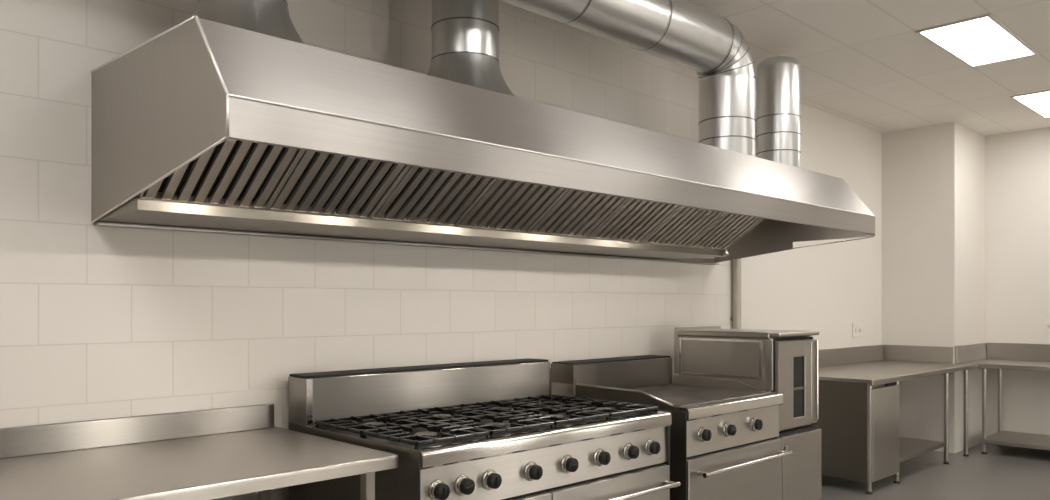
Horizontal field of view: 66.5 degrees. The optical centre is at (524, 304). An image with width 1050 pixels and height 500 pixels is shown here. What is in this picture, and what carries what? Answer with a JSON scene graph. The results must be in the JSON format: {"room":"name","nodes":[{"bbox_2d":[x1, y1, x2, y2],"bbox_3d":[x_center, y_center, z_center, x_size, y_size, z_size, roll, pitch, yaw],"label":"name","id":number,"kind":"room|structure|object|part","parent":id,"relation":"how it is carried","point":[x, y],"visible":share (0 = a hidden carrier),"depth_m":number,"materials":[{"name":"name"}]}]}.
{"room":"commercial kitchen","nodes":[
{"label":"commercial kitchen","id":0,"kind":"room"},
{"bbox_2d":[0,0,881,499],"bbox_3d":[0.047,-0.170,4.829,12.200,3.240,0.100,0,0,-44],"label":"wall","id":1,"kind":"structure","parent":0,"point":[97,322],"depth_m":3.76,"materials":[{"name":"beige tile"}]},
{"bbox_2d":[0,404,273,458],"bbox_3d":[-2.204,0.496,2.550,2.995,0.106,0.022,0,0,-44],"label":"backsplash","id":2,"kind":"structure","parent":1,"relation":"attached to","point":[78,435],"depth_m":3.16,"materials":[{"name":"metal"}]},
{"bbox_2d":[91,15,875,264],"bbox_3d":[0.313,-0.606,4.162,4.356,0.599,1.222,0,0,-44],"label":"extractor hood","id":3,"kind":"object","parent":1,"relation":"attached to","point":[202,125],"visible":1,"depth_m":3.07,"materials":[{"name":"metal"}]},
{"bbox_3d":[-1.245,-0.610,2.651,0.008,0.580,1.217,0,0,-44],"label":"panel","id":4,"kind":"part","parent":3,"relation":"part of","materials":[{"name":"metal"}]},
{"bbox_3d":[-1.245,-0.611,2.648,0.010,0.589,1.222,0,0,-44],"label":"edge trim","id":5,"kind":"part","parent":3,"relation":"part of","materials":[{"name":"silver metal"}]},
{"bbox_3d":[-1.003,-0.557,2.747,0.464,0.333,0.491,0,0,-44],"label":"plate","id":6,"kind":"part","parent":3,"relation":"part of","materials":[{"name":"silver metal"}]},
{"bbox_2d":[192,0,304,43],"bbox_3d":[-1.094,-1.339,3.120,0.706,0.902,0.706,0,0,-44],"label":"duct","id":7,"kind":"object","parent":3,"relation":"on","point":[268,17],"visible":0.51,"depth_m":2.95,"materials":[{"name":"metal"}]},
{"bbox_3d":[-0.668,-0.557,3.072,0.464,0.333,0.491,0,0,-44],"label":"plate","id":8,"kind":"part","parent":3,"relation":"part of","materials":[{"name":"silver metal"}]},
{"bbox_3d":[-0.335,-0.557,3.397,0.464,0.333,0.491,0,0,-44],"label":"plate","id":9,"kind":"part","parent":3,"relation":"part of","materials":[{"name":"silver metal"}]},
{"bbox_2d":[427,0,514,96],"bbox_3d":[-0.291,-1.339,3.901,0.712,0.902,0.712,0,0,-44],"label":"duct","id":10,"kind":"object","parent":3,"relation":"on","point":[465,33],"visible":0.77,"depth_m":3.75,"materials":[{"name":"metal"}]},
{"bbox_3d":[0.000,-0.557,3.721,0.464,0.333,0.491,0,0,-44],"label":"plate","id":11,"kind":"part","parent":3,"relation":"part of","materials":[{"name":"silver metal"}]},
{"bbox_3d":[0.736,-0.581,3.729,4.345,0.009,0.009,0,0,-44],"label":"crease trim","id":12,"kind":"part","parent":3,"relation":"part of","materials":[{"name":"silver metal"}]},
{"bbox_2d":[500,0,755,156],"bbox_3d":[-0.045,-1.324,3.610,3.868,0.932,0.336,0,0,-44],"label":"duct","id":13,"kind":"object","parent":3,"relation":"attached to","point":[687,34],"visible":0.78,"depth_m":4.42,"materials":[{"name":"metal"}]},
{"bbox_2d":[756,56,800,167],"bbox_3d":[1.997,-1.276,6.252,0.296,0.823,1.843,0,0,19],"label":"duct","id":14,"kind":"object","parent":3,"relation":"attached to","point":[778,116],"visible":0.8,"depth_m":5.39,"materials":[{"name":"metal"}]},
{"bbox_3d":[1.871,-0.610,5.679,0.008,0.580,1.217,0,0,-44],"label":"panel","id":15,"kind":"part","parent":3,"relation":"part of","materials":[{"name":"metal"}]},
{"bbox_3d":[2.091,-0.423,5.453,0.007,0.054,0.566,0,0,-44],"label":"rail","id":16,"kind":"part","parent":3,"relation":"part of","materials":[{"name":"metal"}]},
{"bbox_2d":[730,259,740,328],"bbox_3d":[1.662,-0.195,6.281,0.090,3.190,0.069,0,0,-44],"label":"pipe","id":17,"kind":"object","parent":1,"relation":"attached to","point":[736,264],"visible":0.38,"depth_m":6.25,"materials":[{"name":"metal"}]},
{"bbox_2d":[819,344,882,366],"bbox_3d":[2.882,0.489,7.497,2.325,0.159,0.018,0,0,-44],"label":"backsplash","id":18,"kind":"structure","parent":1,"relation":"attached to","point":[848,355],"depth_m":7.73,"materials":[{"name":"metal"}]},
{"bbox_2d":[852,323,861,336],"bbox_3d":[3.258,0.246,7.869,0.207,0.132,0.016,0,0,-44],"label":"wall socket","id":19,"kind":"object","parent":1,"relation":"attached to","point":[856,327],"visible":1,"depth_m":7.86,"materials":[{"name":"plastic"}]},
{"bbox_2d":[687,0,1049,135],"bbox_3d":[2.166,-1.840,2.650,12.200,0.100,6.180,0,0,-44],"label":"ceiling","id":20,"kind":"structure","parent":0,"point":[865,63],"depth_m":5.86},
{"bbox_2d":[915,14,1038,66],"bbox_3d":[3.097,-1.784,5.451,1.100,0.012,0.440,0,0,-44],"label":"recessed light","id":21,"kind":"object","parent":20,"relation":"in","point":[980,40],"visible":1,"depth_m":5.41,"materials":[{"name":"white plastic"}]},
{"bbox_2d":[1010,90,1049,117],"bbox_3d":[4.704,-1.784,7.083,1.100,0.012,0.440,0,0,-44],"label":"recessed light","id":22,"kind":"object","parent":20,"relation":"in","point":[1037,102],"visible":1,"depth_m":7.01,"materials":[{"name":"white plastic"}]},
{"bbox_2d":[882,122,984,452],"bbox_3d":[4.292,-0.170,8.432,0.990,3.240,0.750,0,0,-44],"label":"wall column","id":23,"kind":"structure","parent":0,"point":[933,176],"depth_m":8.06,"materials":[{"name":"beige paint"}]},
{"bbox_2d":[818,443,1049,499],"bbox_3d":[2.166,1.500,2.650,12.200,0.100,6.180,0,0,-44],"label":"floor","id":24,"kind":"structure","parent":0,"point":[1005,472],"depth_m":6.65,"materials":[{"name":"concrete"}]},
{"bbox_2d":[0,404,397,499],"bbox_3d":[-1.875,0.947,2.226,3.015,1.007,0.946,0,0,-44],"label":"worktable","id":25,"kind":"object","parent":24,"relation":"on","point":[209,454],"visible":1,"depth_m":2.87,"materials":[{"name":"metal"}]},
{"bbox_3d":[-1.132,1.000,3.482,0.040,0.840,0.040,0,0,-44],"label":"leg","id":26,"kind":"part","parent":25,"relation":"part of","materials":[{"name":"metal"}]},
{"bbox_3d":[-0.571,1.000,2.904,0.040,0.840,0.040,0,0,-44],"label":"leg","id":27,"kind":"part","parent":25,"relation":"part of","materials":[{"name":"metal"}]},
{"bbox_2d":[288,358,679,499],"bbox_3d":[-0.150,0.880,3.759,1.533,1.139,1.070,0,0,-44],"label":"gas range","id":28,"kind":"object","parent":24,"relation":"on","point":[482,430],"visible":1,"depth_m":3.56,"materials":[{"name":"metal"}]},
{"bbox_3d":[-0.942,0.422,3.499,0.029,0.196,0.004,0,0,-44],"label":"corner trim","id":29,"kind":"part","parent":28,"relation":"part of","materials":[{"name":"metal"}]},
{"bbox_3d":[-0.720,0.924,3.248,0.004,0.792,0.978,0,0,-44],"label":"panel","id":30,"kind":"part","parent":28,"relation":"part of","materials":[{"name":"metal"}]},
{"bbox_3d":[-0.310,0.688,2.951,0.062,0.062,0.036,0,0,-44],"label":"knob","id":31,"kind":"part","parent":28,"relation":"part of","materials":[{"name":"black plastic"}]},
{"bbox_3d":[-0.222,0.688,3.036,0.062,0.062,0.036,0,0,-44],"label":"knob","id":32,"kind":"part","parent":28,"relation":"part of","materials":[{"name":"black plastic"}]},
{"bbox_3d":[-0.123,0.688,3.132,0.062,0.062,0.036,0,0,-44],"label":"knob","id":33,"kind":"part","parent":28,"relation":"part of","materials":[{"name":"black plastic"}]},
{"bbox_3d":[-0.137,1.035,3.142,0.667,0.490,0.033,0,0,-44],"label":"oven door","id":34,"kind":"part","parent":28,"relation":"part of","materials":[{"name":"metal"}]},
{"bbox_3d":[0.042,0.688,3.293,0.062,0.062,0.036,0,0,-44],"label":"knob","id":35,"kind":"part","parent":28,"relation":"part of","materials":[{"name":"black plastic"}]},
{"bbox_3d":[0.157,0.563,3.443,1.525,0.066,0.060,0,0,-44],"label":"rail","id":36,"kind":"part","parent":28,"relation":"part of","materials":[{"name":"metal"}]},
{"bbox_3d":[0.147,0.688,3.453,1.525,0.180,0.034,0,0,-44],"label":"control panel","id":37,"kind":"part","parent":28,"relation":"part of","materials":[{"name":"metal"}]},
{"bbox_3d":[0.200,0.688,3.446,0.062,0.062,0.036,0,0,-44],"label":"knob","id":38,"kind":"part","parent":28,"relation":"part of","materials":[{"name":"black plastic"}]},
{"bbox_3d":[0.354,0.688,3.596,0.062,0.062,0.036,0,0,-44],"label":"knob","id":39,"kind":"part","parent":28,"relation":"part of","materials":[{"name":"black plastic"}]},
{"bbox_3d":[0.405,1.035,3.669,0.830,0.490,0.033,0,0,-44],"label":"oven door","id":40,"kind":"part","parent":28,"relation":"part of","materials":[{"name":"metal"}]},
{"bbox_3d":[0.376,0.924,4.314,0.004,0.792,0.978,0,0,-44],"label":"panel","id":41,"kind":"part","parent":28,"relation":"part of","materials":[{"name":"metal"}]},
{"bbox_3d":[0.504,0.688,3.742,0.062,0.062,0.036,0,0,-44],"label":"knob","id":42,"kind":"part","parent":28,"relation":"part of","materials":[{"name":"black plastic"}]},
{"bbox_3d":[0.464,0.872,3.627,0.795,0.024,0.024,0,0,-44],"label":"handle","id":43,"kind":"part","parent":28,"relation":"part of","materials":[{"name":"metal"}]},
{"bbox_3d":[0.623,0.688,3.857,0.062,0.062,0.036,0,0,-44],"label":"knob","id":44,"kind":"part","parent":28,"relation":"part of","materials":[{"name":"black plastic"}]},
{"bbox_2d":[551,355,791,499],"bbox_3d":[0.873,0.895,4.770,0.989,1.109,1.051,0,0,-44],"label":"range","id":45,"kind":"object","parent":24,"relation":"on","point":[725,444],"visible":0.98,"depth_m":4.54,"materials":[{"name":"metal"}]},
{"bbox_3d":[0.230,0.407,4.748,0.031,0.114,0.185,0,0,-44],"label":"corner post","id":46,"kind":"part","parent":45,"relation":"part of","materials":[{"name":"metal"}]},
{"bbox_3d":[0.497,0.935,4.449,0.004,0.770,0.953,0,0,-44],"label":"panel","id":47,"kind":"part","parent":45,"relation":"part of","materials":[{"name":"metal"}]},
{"bbox_3d":[0.896,0.546,4.748,0.945,0.043,0.730,0,0,-44],"label":"griddle plate","id":48,"kind":"part","parent":45,"relation":"part of","materials":[{"name":"metal"}]},
{"bbox_3d":[0.953,0.685,4.213,0.062,0.062,0.036,0,0,-44],"label":"knob","id":49,"kind":"part","parent":45,"relation":"part of","materials":[{"name":"black plastic"}]},
{"bbox_3d":[1.129,0.685,4.384,0.062,0.062,0.036,0,0,-44],"label":"knob","id":50,"kind":"part","parent":45,"relation":"part of","materials":[{"name":"black plastic"}]},
{"bbox_3d":[1.172,0.563,4.465,0.985,0.066,0.060,0,0,-44],"label":"rail","id":51,"kind":"part","parent":45,"relation":"part of","materials":[{"name":"metal"}]},
{"bbox_3d":[1.163,0.693,4.474,0.985,0.190,0.034,0,0,-44],"label":"control panel","id":52,"kind":"part","parent":45,"relation":"part of","materials":[{"name":"metal"}]},
{"bbox_3d":[1.179,1.040,4.458,0.973,0.480,0.031,0,0,-44],"label":"oven door","id":53,"kind":"part","parent":45,"relation":"part of","materials":[{"name":"metal"}]},
{"bbox_3d":[1.246,0.875,4.417,0.905,0.026,0.026,0,0,-44],"label":"handle","id":54,"kind":"part","parent":45,"relation":"part of","materials":[{"name":"metal"}]},
{"bbox_3d":[1.333,0.685,4.583,0.062,0.062,0.036,0,0,-44],"label":"knob","id":55,"kind":"part","parent":45,"relation":"part of","materials":[{"name":"black plastic"}]},
{"bbox_2d":[674,326,820,499],"bbox_3d":[1.470,0.800,5.266,0.545,1.300,0.798,0,0,-44],"label":"oven","id":56,"kind":"object","parent":24,"relation":"on","point":[785,362],"visible":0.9,"depth_m":5.04,"materials":[{"name":"metal"}]},
{"bbox_3d":[1.706,0.182,5.034,0.521,0.025,0.061,0,0,-44],"label":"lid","id":57,"kind":"part","parent":56,"relation":"part of","materials":[{"name":"metal"}]},
{"bbox_3d":[1.708,0.492,5.029,0.503,0.540,0.027,0,0,-44],"label":"door","id":58,"kind":"part","parent":56,"relation":"part of","materials":[{"name":"metal"}]},
{"bbox_3d":[1.726,1.025,5.006,0.509,0.450,0.029,0,0,-44],"label":"door","id":59,"kind":"part","parent":56,"relation":"part of","materials":[{"name":"metal"}]},
{"bbox_2d":[810,344,971,494],"bbox_3d":[3.174,0.930,7.197,2.325,1.040,0.856,0,0,-44],"label":"worktable","id":60,"kind":"object","parent":24,"relation":"on","point":[858,421],"visible":0.78,"depth_m":6.38,"materials":[{"name":"metal"}]},
{"bbox_3d":[2.643,1.015,6.140,0.034,0.830,0.034,0,0,-44],"label":"leg","id":61,"kind":"part","parent":60,"relation":"part of","materials":[{"name":"metal"}]},
{"bbox_3d":[2.851,1.003,6.326,0.524,0.716,0.018,0,0,-44],"label":"cabinet door","id":62,"kind":"part","parent":60,"relation":"part of","materials":[{"name":"metal"}]},
{"bbox_3d":[2.932,0.631,6.410,0.200,0.022,0.013,0,0,-44],"label":"finger pull","id":63,"kind":"part","parent":60,"relation":"part of","materials":[{"name":"metal"}]},
{"bbox_3d":[3.027,1.015,6.513,0.034,0.830,0.034,0,0,-44],"label":"leg","id":64,"kind":"part","parent":60,"relation":"part of","materials":[{"name":"metal"}]},
{"bbox_3d":[3.852,1.015,7.314,0.038,0.830,0.038,0,0,-44],"label":"leg","id":65,"kind":"part","parent":60,"relation":"part of","materials":[{"name":"metal"}]},
{"bbox_3d":[4.239,1.015,7.691,0.038,0.830,0.038,0,0,-44],"label":"leg","id":66,"kind":"part","parent":60,"relation":"part of","materials":[{"name":"metal"}]},
{"bbox_2d":[955,342,1049,453],"bbox_3d":[5.138,0.922,7.523,0.937,1.055,1.726,0,0,-44],"label":"worktable","id":67,"kind":"object","parent":24,"relation":"on","point":[1008,356],"visible":0.96,"depth_m":8.00,"materials":[{"name":"metal"}]},
{"bbox_3d":[4.473,1.022,7.793,0.038,0.815,0.038,0,0,-44],"label":"leg","id":68,"kind":"part","parent":67,"relation":"part of","materials":[{"name":"metal"}]},
{"bbox_3d":[4.933,1.022,8.310,0.038,0.815,0.038,0,0,-44],"label":"leg","id":69,"kind":"part","parent":67,"relation":"part of","materials":[{"name":"metal"}]},
{"bbox_2d":[985,127,1049,436],"bbox_3d":[6.504,-0.170,6.867,0.100,3.240,5.980,0,0,-44],"label":"wall","id":70,"kind":"structure","parent":0,"point":[1017,164],"depth_m":8.25,"materials":[{"name":"beige paint"}]},
{"bbox_2d":[987,342,1049,361],"bbox_3d":[5.474,0.482,7.836,0.018,0.174,1.707,0,0,-44],"label":"backsplash","id":71,"kind":"structure","parent":70,"relation":"attached to","point":[1002,351],"depth_m":8.23,"materials":[{"name":"metal"}]},
{"bbox_2d":[1044,319,1049,331],"bbox_3d":[5.302,0.205,8.020,0.016,0.130,0.170,0,0,-44],"label":"wall socket","id":72,"kind":"object","parent":70,"relation":"attached to","point":[1046,321],"visible":1,"depth_m":8.06,"materials":[{"name":"plastic"}]}
]}

